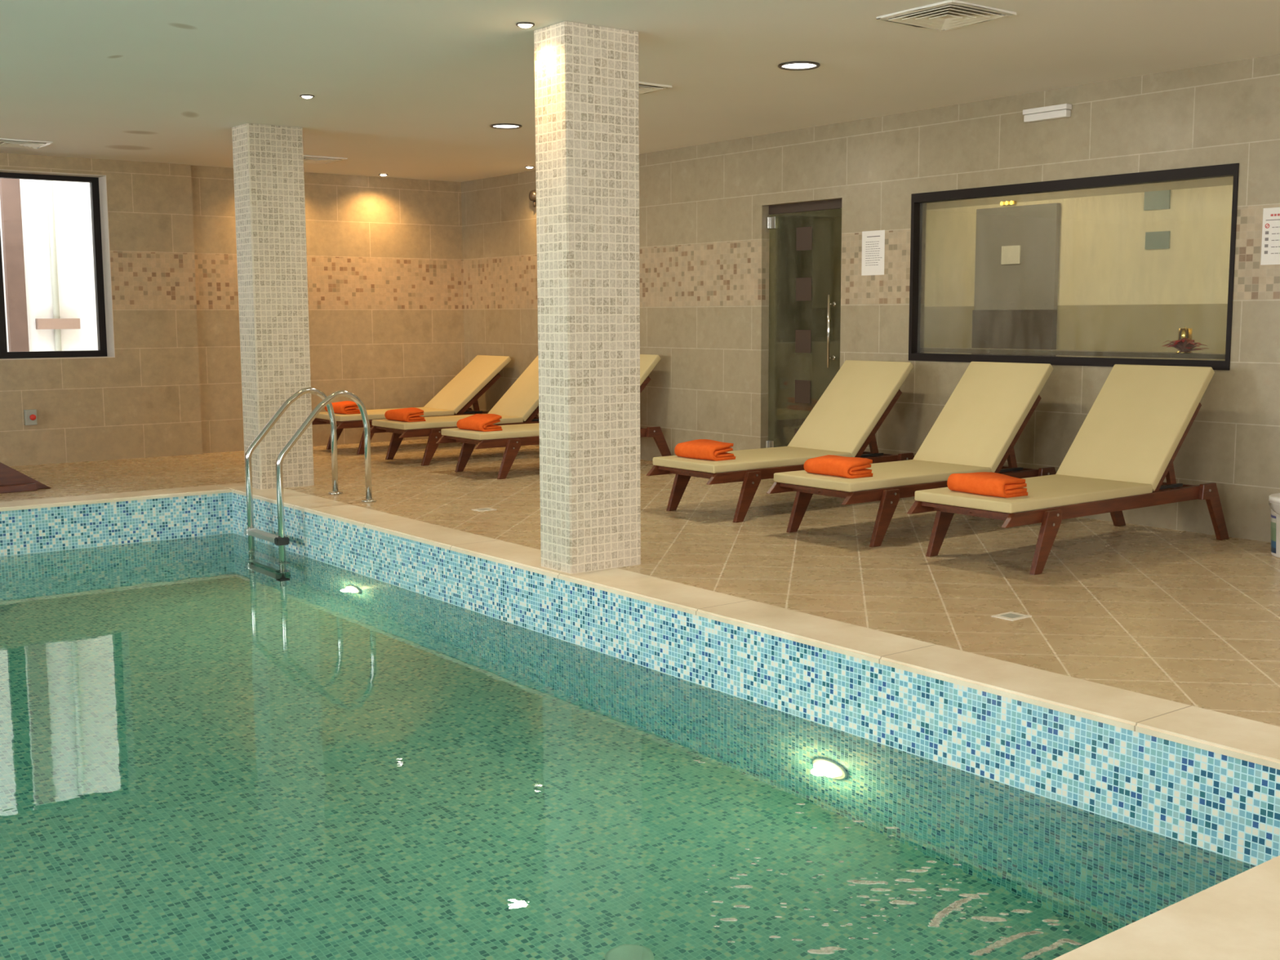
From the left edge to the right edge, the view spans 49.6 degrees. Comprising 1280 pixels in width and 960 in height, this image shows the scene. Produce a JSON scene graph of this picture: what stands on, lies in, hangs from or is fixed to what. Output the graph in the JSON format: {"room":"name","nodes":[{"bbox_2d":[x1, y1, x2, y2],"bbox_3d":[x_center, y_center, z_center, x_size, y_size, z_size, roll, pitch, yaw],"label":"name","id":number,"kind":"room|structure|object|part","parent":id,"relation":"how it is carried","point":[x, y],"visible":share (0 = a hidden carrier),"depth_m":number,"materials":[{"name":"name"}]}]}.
{"room":"indoor swimming pool","nodes":[
{"label":"indoor swimming pool","id":0,"kind":"room"},
{"bbox_2d":[0,152,202,466],"bbox_3d":[-7.399,-1.181,9.755,8.515,2.520,0.400,-5,8,-37],"label":"wall","id":1,"kind":"structure","parent":0,"point":[144,401],"depth_m":11.81,"materials":[{"name":"tile"}]},
{"bbox_2d":[23,408,37,425],"bbox_3d":[-4.998,-0.514,11.368,0.090,0.127,0.077,-5,8,-37],"label":"button","id":2,"kind":"object","parent":1,"relation":"attached to","point":[30,415],"visible":1,"depth_m":11.36,"materials":[{"name":"grey plastic"}]},
{"bbox_2d":[0,172,107,358],"bbox_3d":[-5.294,-1.754,11.338,1.735,1.515,0.060,-5,8,-37],"label":"window","id":3,"kind":"structure","parent":1,"relation":"in","point":[94,181],"depth_m":11.74,"materials":[{"name":"black metal"}]},
{"bbox_2d":[0,168,115,359],"bbox_3d":[-5.214,-1.739,11.234,1.735,1.520,0.204,-5,8,-37],"label":"trim","id":4,"kind":"structure","parent":1,"relation":"attached to","point":[102,178],"depth_m":11.72,"materials":[{"name":"beige paint"}]},
{"bbox_2d":[0,492,233,556],"bbox_3d":[-5.643,0.965,7.916,6.782,1.276,0.200,-5,8,-37],"label":"wall","id":5,"kind":"structure","parent":0,"point":[23,531],"depth_m":9.32,"materials":[{"name":"blue tile"}]},
{"bbox_2d":[231,123,314,489],"bbox_3d":[-2.598,-1.210,9.824,0.402,2.519,0.289,-5,8,-37],"label":"pillar","id":6,"kind":"structure","parent":0,"point":[268,176],"depth_m":9.70,"materials":[{"name":"tile"}]},
{"bbox_2d":[191,165,464,453],"bbox_3d":[-2.946,-1.604,13.146,2.712,2.520,0.350,-5,8,-37],"label":"wall","id":7,"kind":"structure","parent":0,"point":[384,255],"depth_m":13.11,"materials":[{"name":"tile"}]},
{"bbox_2d":[533,21,640,573],"bbox_3d":[-0.243,-0.836,6.591,0.417,2.519,0.263,-5,8,-37],"label":"pillar","id":8,"kind":"structure","parent":0,"point":[587,100],"depth_m":6.47,"materials":[{"name":"tile"}]},
{"bbox_2d":[0,0,1279,182],"bbox_3d":[-1.966,-1.925,4.627,11.617,0.120,14.950,-5,8,-37],"label":"ceiling","id":9,"kind":"structure","parent":0,"point":[402,89],"depth_m":7.28,"materials":[{"name":"paint"}]},
{"bbox_2d":[0,137,53,148],"bbox_3d":[-4.706,-2.534,10.433,0.430,0.017,0.430,-5,8,-37],"label":"ceiling vent","id":10,"kind":"object","parent":9,"relation":"in","point":[15,143],"visible":1,"depth_m":10.40,"materials":[{"name":"metal"}]},
{"bbox_2d":[299,94,314,98],"bbox_3d":[-1.990,-2.289,8.279,0.086,0.017,0.086,-5,8,-37],"label":"recessed light","id":11,"kind":"object","parent":9,"relation":"in","point":[306,96],"visible":1,"depth_m":8.26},
{"bbox_2d":[303,155,346,164],"bbox_3d":[-2.742,-2.680,11.591,0.430,0.017,0.430,-5,8,-37],"label":"ceiling vent","id":12,"kind":"object","parent":9,"relation":"in","point":[307,158],"visible":0.6,"depth_m":11.54,"materials":[{"name":"metal"}]},
{"bbox_2d":[489,123,522,128],"bbox_3d":[-0.931,-2.458,9.626,0.224,0.011,0.224,-5,8,-37],"label":"recessed light","id":13,"kind":"object","parent":9,"relation":"in","point":[499,126],"visible":1,"depth_m":9.61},
{"bbox_2d":[493,124,517,128],"bbox_3d":[-0.931,-2.459,9.626,0.183,0.003,0.183,-5,8,-37],"label":"diffuser","id":14,"kind":"object","parent":13,"relation":"attached to","point":[495,126],"depth_m":9.64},
{"bbox_2d":[515,22,534,27],"bbox_3d":[-0.519,-2.057,6.272,0.086,0.017,0.086,-5,8,-37],"label":"recessed light","id":15,"kind":"object","parent":9,"relation":"in","point":[523,24],"visible":1,"depth_m":6.25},
{"bbox_3d":[-0.519,-2.055,6.272,0.067,0.014,0.067,-5,8,-37],"label":"bulb","id":16,"kind":"part","parent":15,"relation":"part of","materials":[{"name":"white glass"}]},
{"bbox_2d":[638,81,671,94],"bbox_3d":[-0.116,-2.267,8.021,0.430,0.017,0.430,-5,8,-37],"label":"ceiling vent","id":17,"kind":"object","parent":9,"relation":"in","point":[643,87],"visible":0.25,"depth_m":7.98,"materials":[{"name":"beige metal"}]},
{"bbox_2d":[777,61,820,70],"bbox_3d":[0.842,-2.193,7.334,0.224,0.011,0.224,-5,8,-37],"label":"recessed light","id":18,"kind":"object","parent":9,"relation":"in","point":[792,65],"visible":1,"depth_m":7.33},
{"bbox_2d":[782,63,815,68],"bbox_3d":[0.842,-2.194,7.334,0.183,0.003,0.183,-5,8,-37],"label":"diffuser","id":19,"kind":"object","parent":18,"relation":"attached to","point":[784,65],"depth_m":7.35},
{"bbox_2d":[875,0,1016,31],"bbox_3d":[1.352,-2.047,6.120,0.430,0.017,0.430,-5,8,-37],"label":"ceiling vent","id":20,"kind":"object","parent":9,"relation":"in","point":[947,15],"visible":1,"depth_m":6.10,"materials":[{"name":"metal"}]},
{"bbox_3d":[1.352,-2.056,6.119,0.366,0.001,0.366,-5,8,-37],"label":"duct plate","id":21,"kind":"part","parent":20,"relation":"part of","materials":[{"name":"white metal"}]},
{"bbox_2d":[0,439,1279,726],"bbox_3d":[-1.881,0.688,4.931,11.227,0.100,14.350,-5,8,-37],"label":"floor","id":22,"kind":"structure","parent":0,"point":[1188,618],"depth_m":6.71,"materials":[{"name":"tile"}]},
{"bbox_2d":[0,462,50,493],"bbox_3d":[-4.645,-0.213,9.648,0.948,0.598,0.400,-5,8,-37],"label":"mat","id":23,"kind":"object","parent":22,"relation":"on","point":[11,480],"visible":1,"depth_m":9.70,"materials":[{"name":"brown fabric"}]},
{"bbox_2d":[244,386,376,559],"bbox_3d":[-2.174,0.345,9.151,0.700,1.886,0.610,-5,8,-37],"label":"pool ladder","id":24,"kind":"object","parent":22,"relation":"attached to","point":[281,540],"visible":0.69,"depth_m":9.07,"materials":[{"name":"metal"}]},
{"bbox_3d":[-2.332,0.322,9.349,0.651,1.886,0.040,-5,8,-37],"label":"handrail","id":25,"kind":"part","parent":24,"relation":"part of","materials":[{"name":"metal"}]},
{"bbox_2d":[311,355,511,454],"bbox_3d":[-2.085,-0.719,12.838,1.857,0.828,0.663,-5,8,-37],"label":"sun lounger","id":26,"kind":"object","parent":22,"relation":"on","point":[464,391],"visible":0.66,"depth_m":12.95,"materials":[{"name":"beige fabric"}]},
{"bbox_3d":[-2.791,-0.432,12.728,0.199,0.290,0.028,-5,8,-37],"label":"leg","id":27,"kind":"part","parent":26,"relation":"part of","materials":[{"name":"brown wood"}]},
{"bbox_2d":[324,400,360,414],"bbox_3d":[-2.664,-0.652,12.432,0.200,0.105,0.348,-6,9,-39],"label":"folded towel","id":28,"kind":"object","parent":26,"relation":"on","point":[347,407],"visible":0.7,"depth_m":12.32,"materials":[{"name":"orange fabric"}]},
{"bbox_3d":[-2.411,-0.375,12.232,0.199,0.290,0.028,-5,8,-37],"label":"leg","id":29,"kind":"part","parent":26,"relation":"part of","materials":[{"name":"brown wood"}]},
{"bbox_2d":[315,407,453,421],"bbox_3d":[-2.338,-0.603,12.659,1.135,0.050,0.585,-5,8,-37],"label":"seat cushion","id":30,"kind":"object","parent":26,"relation":"on","point":[378,414],"depth_m":12.47,"materials":[{"name":"beige fabric"}]},
{"bbox_3d":[-2.334,-0.595,13.023,1.663,0.070,0.030,-5,8,-37],"label":"rail","id":31,"kind":"part","parent":26,"relation":"part of","materials":[{"name":"brown wood"}]},
{"bbox_3d":[-1.989,-0.543,12.572,1.663,0.070,0.030,-5,8,-37],"label":"rail","id":32,"kind":"part","parent":26,"relation":"part of","materials":[{"name":"brown wood"}]},
{"bbox_2d":[423,355,511,413],"bbox_3d":[-1.641,-0.914,13.156,0.637,0.519,0.585,-5,8,-37],"label":"cushion","id":33,"kind":"object","parent":26,"relation":"on","point":[464,391],"depth_m":13.05,"materials":[{"name":"beige fabric"}]},
{"bbox_3d":[-1.514,-0.790,12.945,0.494,0.404,0.030,-5,8,-37],"label":"rail","id":34,"kind":"part","parent":26,"relation":"part of","materials":[{"name":"brown wood"}]},
{"bbox_2d":[370,355,538,466],"bbox_3d":[-1.371,-0.633,11.903,1.857,0.871,0.663,-5,8,-37],"label":"sun lounger","id":35,"kind":"object","parent":22,"relation":"on","point":[519,405],"visible":0.56,"depth_m":11.79,"materials":[{"name":"beige fabric"}]},
{"bbox_3d":[-1.620,-0.487,12.090,1.663,0.070,0.030,-5,8,-37],"label":"rail","id":36,"kind":"part","parent":35,"relation":"part of","materials":[{"name":"brown wood"}]},
{"bbox_3d":[-2.077,-0.325,11.795,0.199,0.290,0.028,-5,8,-37],"label":"leg","id":37,"kind":"part","parent":35,"relation":"part of","materials":[{"name":"brown wood"}]},
{"bbox_2d":[384,407,426,422],"bbox_3d":[-1.950,-0.545,11.499,0.200,0.106,0.348,-6,9,-39],"label":"folded towel","id":38,"kind":"object","parent":35,"relation":"on","point":[411,414],"visible":1,"depth_m":11.41,"materials":[{"name":"orange fabric"}]},
{"bbox_3d":[-1.697,-0.267,11.299,0.199,0.290,0.028,-5,8,-37],"label":"leg","id":39,"kind":"part","parent":35,"relation":"part of","materials":[{"name":"brown wood"}]},
{"bbox_2d":[372,414,523,430],"bbox_3d":[-1.624,-0.495,11.726,1.135,0.050,0.585,-5,8,-37],"label":"seat cushion","id":40,"kind":"object","parent":35,"relation":"on","point":[433,423],"depth_m":11.44,"materials":[{"name":"beige fabric"}]},
{"bbox_3d":[-1.275,-0.435,11.639,1.663,0.070,0.030,-5,8,-37],"label":"rail","id":41,"kind":"part","parent":35,"relation":"part of","materials":[{"name":"brown wood"}]},
{"bbox_2d":[487,355,538,421],"bbox_3d":[-0.945,-0.827,12.207,0.599,0.563,0.585,-5,8,-37],"label":"cushion","id":42,"kind":"object","parent":35,"relation":"on","point":[521,401],"depth_m":12.16,"materials":[{"name":"beige fabric"}]},
{"bbox_3d":[-0.811,-0.700,12.001,0.465,0.438,0.030,-5,8,-37],"label":"rail","id":43,"kind":"part","parent":35,"relation":"part of","materials":[{"name":"brown wood"}]},
{"bbox_2d":[471,507,497,511],"bbox_3d":[-0.977,0.185,8.683,0.124,0.003,0.104,-5,8,-37],"label":"floor drain","id":44,"kind":"object","parent":22,"relation":"on","point":[482,508],"visible":1,"depth_m":8.66,"materials":[{"name":"grey plastic"}]},
{"bbox_2d":[435,354,671,479],"bbox_3d":[-0.653,-0.532,10.947,1.857,0.890,0.663,-5,8,-37],"label":"sun lounger","id":45,"kind":"object","parent":22,"relation":"on","point":[512,437],"visible":0.48,"depth_m":10.53,"materials":[{"name":"beige fabric"}]},
{"bbox_3d":[-0.902,-0.377,11.135,1.663,0.070,0.030,-5,8,-37],"label":"rail","id":46,"kind":"part","parent":45,"relation":"part of","materials":[{"name":"brown wood"}]},
{"bbox_3d":[-1.359,-0.214,10.840,0.199,0.290,0.028,-5,8,-37],"label":"leg","id":47,"kind":"part","parent":45,"relation":"part of","materials":[{"name":"brown wood"}]},
{"bbox_2d":[456,413,502,431],"bbox_3d":[-1.221,-0.441,10.528,0.200,0.122,0.348,-6,9,-40],"label":"folded towel","id":48,"kind":"object","parent":45,"relation":"on","point":[478,422],"visible":1,"depth_m":10.45,"materials":[{"name":"orange fabric"}]},
{"bbox_2d":[440,422,539,439],"bbox_3d":[-0.905,-0.385,10.771,1.135,0.050,0.585,-5,8,-37],"label":"seat cushion","id":49,"kind":"object","parent":45,"relation":"on","point":[523,431],"depth_m":10.45,"materials":[{"name":"beige fabric"}]},
{"bbox_3d":[-0.979,-0.157,10.344,0.199,0.290,0.028,-5,8,-37],"label":"leg","id":50,"kind":"part","parent":45,"relation":"part of","materials":[{"name":"brown wood"}]},
{"bbox_3d":[-0.557,-0.325,10.684,1.663,0.070,0.030,-5,8,-37],"label":"rail","id":51,"kind":"part","parent":45,"relation":"part of","materials":[{"name":"brown wood"}]},
{"bbox_3d":[-0.099,-0.597,11.041,0.452,0.452,0.030,-5,8,-37],"label":"rail","id":52,"kind":"part","parent":45,"relation":"part of","materials":[{"name":"brown wood"}]},
{"bbox_2d":[640,354,661,386],"bbox_3d":[-0.234,-0.725,11.245,0.581,0.581,0.585,-5,8,-37],"label":"cushion","id":53,"kind":"object","parent":45,"relation":"on","point":[648,362],"depth_m":11.12,"materials":[{"name":"beige fabric"}]},
{"bbox_3d":[0.167,-0.277,11.207,0.278,0.315,0.028,-5,8,-37],"label":"leg","id":54,"kind":"part","parent":45,"relation":"part of","materials":[{"name":"brown wood"}]},
{"bbox_2d":[645,360,914,522],"bbox_3d":[0.955,-0.282,8.748,1.857,0.899,0.663,-5,8,-37],"label":"sun lounger","id":55,"kind":"object","parent":22,"relation":"on","point":[846,418],"visible":0.8,"depth_m":8.83,"materials":[{"name":"beige fabric"}]},
{"bbox_3d":[0.706,-0.122,8.936,1.663,0.070,0.030,-5,8,-37],"label":"rail","id":56,"kind":"part","parent":55,"relation":"part of","materials":[{"name":"brown wood"}]},
{"bbox_3d":[0.249,0.040,8.642,0.199,0.290,0.028,-5,8,-37],"label":"leg","id":57,"kind":"part","parent":55,"relation":"part of","materials":[{"name":"brown wood"}]},
{"bbox_2d":[674,439,735,461],"bbox_3d":[0.390,-0.184,8.376,0.200,0.106,0.348,-6,9,-39],"label":"folded towel","id":58,"kind":"object","parent":55,"relation":"on","point":[702,449],"visible":1,"depth_m":8.29,"materials":[{"name":"orange fabric"}]},
{"bbox_3d":[0.629,0.098,8.145,0.199,0.290,0.028,-5,8,-37],"label":"leg","id":59,"kind":"part","parent":55,"relation":"part of","materials":[{"name":"brown wood"}]},
{"bbox_2d":[653,446,851,473],"bbox_3d":[0.702,-0.131,8.572,1.135,0.050,0.585,-5,8,-37],"label":"seat cushion","id":60,"kind":"object","parent":55,"relation":"on","point":[780,459],"depth_m":8.36,"materials":[{"name":"beige fabric"}]},
{"bbox_3d":[1.051,-0.070,8.485,1.663,0.070,0.030,-5,8,-37],"label":"rail","id":61,"kind":"part","parent":55,"relation":"part of","materials":[{"name":"brown wood"}]},
{"bbox_2d":[787,360,913,457],"bbox_3d":[1.369,-0.474,9.043,0.572,0.590,0.585,-5,8,-37],"label":"cushion","id":62,"kind":"object","parent":55,"relation":"on","point":[846,418],"depth_m":8.97,"materials":[{"name":"beige fabric"}]},
{"bbox_3d":[1.506,-0.346,8.840,0.445,0.459,0.030,-5,8,-37],"label":"rail","id":63,"kind":"part","parent":55,"relation":"part of","materials":[{"name":"brown wood"}]},
{"bbox_3d":[1.774,-0.022,9.008,0.278,0.315,0.028,-5,8,-37],"label":"leg","id":64,"kind":"part","parent":55,"relation":"part of","materials":[{"name":"brown wood"}]},
{"bbox_2d":[766,361,1056,546],"bbox_3d":[1.609,-0.190,7.875,1.857,0.916,0.663,-5,8,-37],"label":"sun lounger","id":65,"kind":"object","parent":22,"relation":"on","point":[979,427],"visible":0.85,"depth_m":7.97,"materials":[{"name":"beige fabric"}]},
{"bbox_3d":[1.361,-0.022,8.064,1.663,0.070,0.030,-5,8,-37],"label":"rail","id":66,"kind":"part","parent":65,"relation":"part of","materials":[{"name":"brown wood"}]},
{"bbox_3d":[0.904,0.141,7.770,0.199,0.290,0.028,-5,8,-37],"label":"leg","id":67,"kind":"part","parent":65,"relation":"part of","materials":[{"name":"brown wood"}]},
{"bbox_2d":[804,454,872,478],"bbox_3d":[1.069,-0.076,7.482,0.200,0.096,0.348,-5,8,-35],"label":"folded towel","id":68,"kind":"object","parent":65,"relation":"on","point":[828,464],"visible":1,"depth_m":7.38,"materials":[{"name":"orange fabric"}]},
{"bbox_2d":[773,459,991,492],"bbox_3d":[1.357,-0.030,7.700,1.135,0.050,0.585,-5,8,-37],"label":"seat cushion","id":69,"kind":"object","parent":65,"relation":"on","point":[910,475],"depth_m":7.49,"materials":[{"name":"beige fabric"}]},
{"bbox_3d":[1.284,0.199,7.273,0.199,0.290,0.028,-5,8,-37],"label":"leg","id":70,"kind":"part","parent":65,"relation":"part of","materials":[{"name":"brown wood"}]},
{"bbox_3d":[1.706,0.030,7.613,1.663,0.070,0.030,-5,8,-37],"label":"rail","id":71,"kind":"part","parent":65,"relation":"part of","materials":[{"name":"brown wood"}]},
{"bbox_2d":[912,361,1053,472],"bbox_3d":[2.015,-0.381,8.163,0.553,0.608,0.585,-5,8,-37],"label":"cushion","id":72,"kind":"object","parent":65,"relation":"on","point":[980,424],"depth_m":8.10,"materials":[{"name":"beige fabric"}]},
{"bbox_3d":[2.155,-0.253,7.963,0.430,0.472,0.030,-5,8,-37],"label":"rail","id":73,"kind":"part","parent":65,"relation":"part of","materials":[{"name":"brown wood"}]},
{"bbox_3d":[2.429,0.078,8.136,0.278,0.315,0.028,-5,8,-37],"label":"leg","id":74,"kind":"part","parent":65,"relation":"part of","materials":[{"name":"brown wood"}]},
{"bbox_2d":[991,611,1031,620],"bbox_3d":[1.490,0.546,5.557,0.124,0.003,0.104,-5,8,-37],"label":"floor drain","id":75,"kind":"object","parent":22,"relation":"on","point":[1010,615],"visible":1,"depth_m":5.55,"materials":[{"name":"grey plastic"}]},
{"bbox_2d":[906,364,1229,574],"bbox_3d":[2.226,-0.103,7.085,1.857,0.925,0.663,-5,8,-37],"label":"sun lounger","id":76,"kind":"object","parent":22,"relation":"on","point":[1122,453],"visible":0.98,"depth_m":7.19,"materials":[{"name":"beige fabric"}]},
{"bbox_3d":[1.977,0.070,7.275,1.663,0.070,0.030,-5,8,-37],"label":"rail","id":77,"kind":"part","parent":76,"relation":"part of","materials":[{"name":"brown wood"}]},
{"bbox_3d":[1.520,0.232,6.981,0.199,0.290,0.028,-5,8,-37],"label":"leg","id":78,"kind":"part","parent":76,"relation":"part of","materials":[{"name":"brown wood"}]},
{"bbox_2d":[946,471,1027,497],"bbox_3d":[1.673,0.019,6.676,0.200,0.094,0.348,-5,8,-34],"label":"folded towel","id":79,"kind":"object","parent":76,"relation":"on","point":[985,483],"visible":1,"depth_m":6.59,"materials":[{"name":"orange fabric"}]},
{"bbox_2d":[915,474,1152,513],"bbox_3d":[1.974,0.061,6.911,1.135,0.050,0.585,-5,8,-37],"label":"seat cushion","id":80,"kind":"object","parent":76,"relation":"on","point":[1064,492],"depth_m":6.73,"materials":[{"name":"beige fabric"}]},
{"bbox_3d":[1.900,0.290,6.484,0.199,0.290,0.028,-5,8,-37],"label":"leg","id":81,"kind":"part","parent":76,"relation":"part of","materials":[{"name":"brown wood"}]},
{"bbox_3d":[2.322,0.122,6.825,1.663,0.070,0.030,-5,8,-37],"label":"rail","id":82,"kind":"part","parent":76,"relation":"part of","materials":[{"name":"brown wood"}]},
{"bbox_3d":[2.665,0.112,7.844,0.278,0.315,0.028,-5,8,-37],"label":"leg","id":83,"kind":"part","parent":76,"relation":"part of","materials":[{"name":"brown wood"}]},
{"bbox_2d":[1055,364,1214,491],"bbox_3d":[2.627,-0.294,7.371,0.544,0.616,0.585,-5,8,-37],"label":"cushion","id":84,"kind":"object","parent":76,"relation":"on","point":[1134,431],"depth_m":7.32,"materials":[{"name":"beige fabric"}]},
{"bbox_3d":[2.769,-0.165,7.171,0.423,0.478,0.030,-5,8,-37],"label":"rail","id":85,"kind":"part","parent":76,"relation":"part of","materials":[{"name":"brown wood"}]},
{"bbox_3d":[3.046,0.170,7.347,0.278,0.315,0.028,-5,8,-37],"label":"leg","id":86,"kind":"part","parent":76,"relation":"part of","materials":[{"name":"brown wood"}]},
{"bbox_2d":[1268,493,1279,557],"bbox_3d":[3.289,0.230,6.881,0.313,0.302,0.313,-5,8,-37],"label":"bucket","id":87,"kind":"object","parent":22,"relation":"on","point":[1274,499],"visible":1,"depth_m":6.87,"materials":[{"name":"white plastic"}]},
{"bbox_3d":[3.289,0.095,6.866,0.312,0.030,0.312,-5,8,-37],"label":"lid","id":88,"kind":"part","parent":87,"relation":"part of","materials":[{"name":"white plastic"}]},
{"bbox_2d":[231,492,1279,866],"bbox_3d":[-0.389,1.077,6.780,0.200,1.276,8.378,-5,8,-37],"label":"wall","id":89,"kind":"structure","parent":0,"point":[1229,806],"depth_m":4.97,"materials":[{"name":"blue tile"}]},
{"bbox_2d":[0,482,1279,959],"bbox_3d":[-3.170,0.693,4.606,7.374,0.025,8.570,-5,8,-37],"label":"trim","id":90,"kind":"structure","parent":89,"relation":"attached to","point":[1237,917],"depth_m":4.55,"materials":[{"name":"stone"}]},
{"bbox_2d":[461,53,1279,542],"bbox_3d":[2.486,-1.062,8.388,0.140,2.520,14.850,-5,8,-37],"label":"wall","id":91,"kind":"structure","parent":0,"point":[704,233],"depth_m":9.26,"materials":[{"name":"tile"}]},
{"bbox_2d":[528,189,536,207],"bbox_3d":[-0.968,-2.563,12.602,0.072,0.155,0.110,-5,8,-37],"label":"wall fitting","id":92,"kind":"object","parent":91,"relation":"attached to","point":[532,194],"visible":0.77,"depth_m":12.57,"materials":[{"name":"brown metal"}]},
{"bbox_2d":[765,199,841,448],"bbox_3d":[1.202,-1.007,10.077,0.100,1.998,0.822,-5,8,-37],"label":"door","id":93,"kind":"structure","parent":91,"relation":"in","point":[805,247],"depth_m":10.11,"materials":[{"name":"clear glass"}]},
{"bbox_3d":[1.338,-1.054,9.824,0.021,0.515,0.020,-5,8,-37],"label":"handle","id":94,"kind":"part","parent":93,"relation":"part of","materials":[{"name":"metal"}]},
{"bbox_2d":[861,230,884,275],"bbox_3d":[1.584,-1.542,9.408,0.003,0.298,0.208,-5,8,-37],"label":"paper notice","id":95,"kind":"object","parent":91,"relation":"attached to","point":[873,242],"visible":1,"depth_m":9.41,"materials":[{"name":"grey paper"}]},
{"bbox_2d":[865,235,882,265],"bbox_3d":[1.587,-1.557,9.400,0.001,0.195,0.152,-5,8,-37],"label":"print","id":96,"kind":"object","parent":95,"relation":"attached to","point":[873,244],"depth_m":9.40,"materials":[{"name":"grey paper"}]},
{"bbox_2d":[1022,103,1071,122],"bbox_3d":[2.407,-2.168,8.193,0.055,0.074,0.310,-5,8,-37],"label":"emergency light","id":97,"kind":"object","parent":91,"relation":"attached to","point":[1059,111],"visible":1,"depth_m":8.16,"materials":[{"name":"white plastic"}]},
{"bbox_2d":[908,163,1239,370],"bbox_3d":[2.592,-1.245,8.351,0.308,1.090,2.367,-5,8,-37],"label":"window","id":98,"kind":"structure","parent":91,"relation":"in","point":[918,201],"depth_m":8.26,"materials":[{"name":"black metal"}]},
{"bbox_3d":[2.628,-0.774,8.433,0.224,0.027,2.367,-5,8,-37],"label":"sill","id":99,"kind":"part","parent":98,"relation":"part of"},
{"bbox_2d":[1163,326,1207,353],"bbox_3d":[3.052,-0.785,7.756,0.228,0.151,0.253,-5,8,-37],"label":"candle holder","id":100,"kind":"object","parent":98,"relation":"on","point":[1184,344],"visible":1,"depth_m":7.73,"materials":[{"name":"gold metal"}]},
{"bbox_2d":[1260,207,1279,265],"bbox_3d":[3.313,-1.261,7.151,0.003,0.292,0.210,-5,8,-37],"label":"paper notice","id":101,"kind":"object","parent":91,"relation":"attached to","point":[1270,246],"visible":1,"depth_m":7.20,"materials":[{"name":"white paper"}]},
{"bbox_2d":[1264,218,1279,253],"bbox_3d":[3.315,-1.258,7.147,0.001,0.176,0.186,-5,8,-37],"label":"print","id":102,"kind":"object","parent":101,"relation":"attached to","point":[1272,226],"depth_m":7.19,"materials":[{"name":"grey paper"}]},
{"bbox_2d":[923,176,1233,360],"bbox_3d":[2.890,-1.279,10.411,0.100,2.570,7.200,-5,8,-37],"label":"wall","id":103,"kind":"structure","parent":0,"point":[1115,294],"depth_m":9.71,"materials":[{"name":"beige paint"}]},
{"bbox_2d":[1000,200,1016,205],"bbox_3d":[2.752,-2.072,10.366,0.054,0.032,0.120,-5,8,-37],"label":"wall lamp","id":104,"kind":"object","parent":103,"relation":"attached to","point":[1006,202],"visible":1,"depth_m":10.35,"materials":[{"name":"gold metal"}]},
{"bbox_2d":[971,203,1060,356],"bbox_3d":[2.807,-1.044,10.425,0.049,2.000,0.740,-5,8,-37],"label":"door","id":105,"kind":"structure","parent":103,"relation":"in","point":[1015,304],"depth_m":10.32,"materials":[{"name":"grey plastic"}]},
{"bbox_2d":[1000,244,1021,264],"bbox_3d":[2.772,-1.682,10.350,0.010,0.135,0.170,-5,8,-37],"label":"notice","id":106,"kind":"object","parent":105,"relation":"attached to","point":[1011,255],"visible":1,"depth_m":10.34,"materials":[{"name":"paper"}]},
{"bbox_3d":[2.809,-0.664,10.470,0.049,1.235,0.740,-5,8,-37],"label":"panel","id":107,"kind":"part","parent":105,"relation":"part of","materials":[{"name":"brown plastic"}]},
{"bbox_2d":[973,203,1060,310],"bbox_3d":[2.809,-1.657,10.350,0.044,0.765,0.730,-5,8,-37],"label":"panel","id":108,"kind":"object","parent":105,"relation":"on","point":[1031,284],"depth_m":10.30,"materials":[{"name":"grey glass"}]},
{"bbox_2d":[1143,190,1170,210],"bbox_3d":[3.515,-1.901,9.413,0.012,0.125,0.190,-5,8,-37],"label":"wall sign","id":109,"kind":"object","parent":103,"relation":"attached to","point":[1153,200],"visible":1,"depth_m":9.41,"materials":[{"name":"grey paper"}]},
{"bbox_2d":[1144,231,1170,249],"bbox_3d":[3.525,-1.633,9.433,0.012,0.117,0.180,-5,8,-37],"label":"wall sign","id":110,"kind":"object","parent":103,"relation":"attached to","point":[1153,240],"visible":1,"depth_m":9.43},
{"bbox_3d":[-3.165,1.923,4.752,6.782,0.100,7.978,-5,8,-37],"label":"floor","id":111,"kind":"structure","parent":0,"visible":0},
{"bbox_2d":[0,533,1255,959],"bbox_3d":[-3.167,1.436,4.695,6.790,0.889,7.986,-5,8,-37],"label":"pool water","id":112,"kind":"object","parent":111,"relation":"on","point":[214,747],"visible":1,"depth_m":4.32,"materials":[{"name":"green liquid"}]},
{"bbox_2d":[693,760,1109,959],"bbox_3d":[0.448,1.069,3.867,0.974,0.002,1.755,-5,8,-37],"label":"light reflection","id":113,"kind":"object","parent":112,"relation":"on","point":[942,913],"visible":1,"depth_m":3.51,"materials":[{"name":"liquid"}]},
{"label":"outside","id":114,"kind":"structure","parent":0,"visible":0},
{"bbox_3d":[-6.819,0.917,11.649,15.000,0.100,1.490,-5,8,-37],"label":"floor","id":115,"kind":"structure","parent":114,"visible":0},
{"bbox_2d":[0,177,97,351],"bbox_3d":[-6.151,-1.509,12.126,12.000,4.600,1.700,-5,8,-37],"label":"window pane","id":116,"kind":"structure","parent":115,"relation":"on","point":[46,228],"depth_m":13.14,"materials":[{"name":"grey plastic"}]}
]}

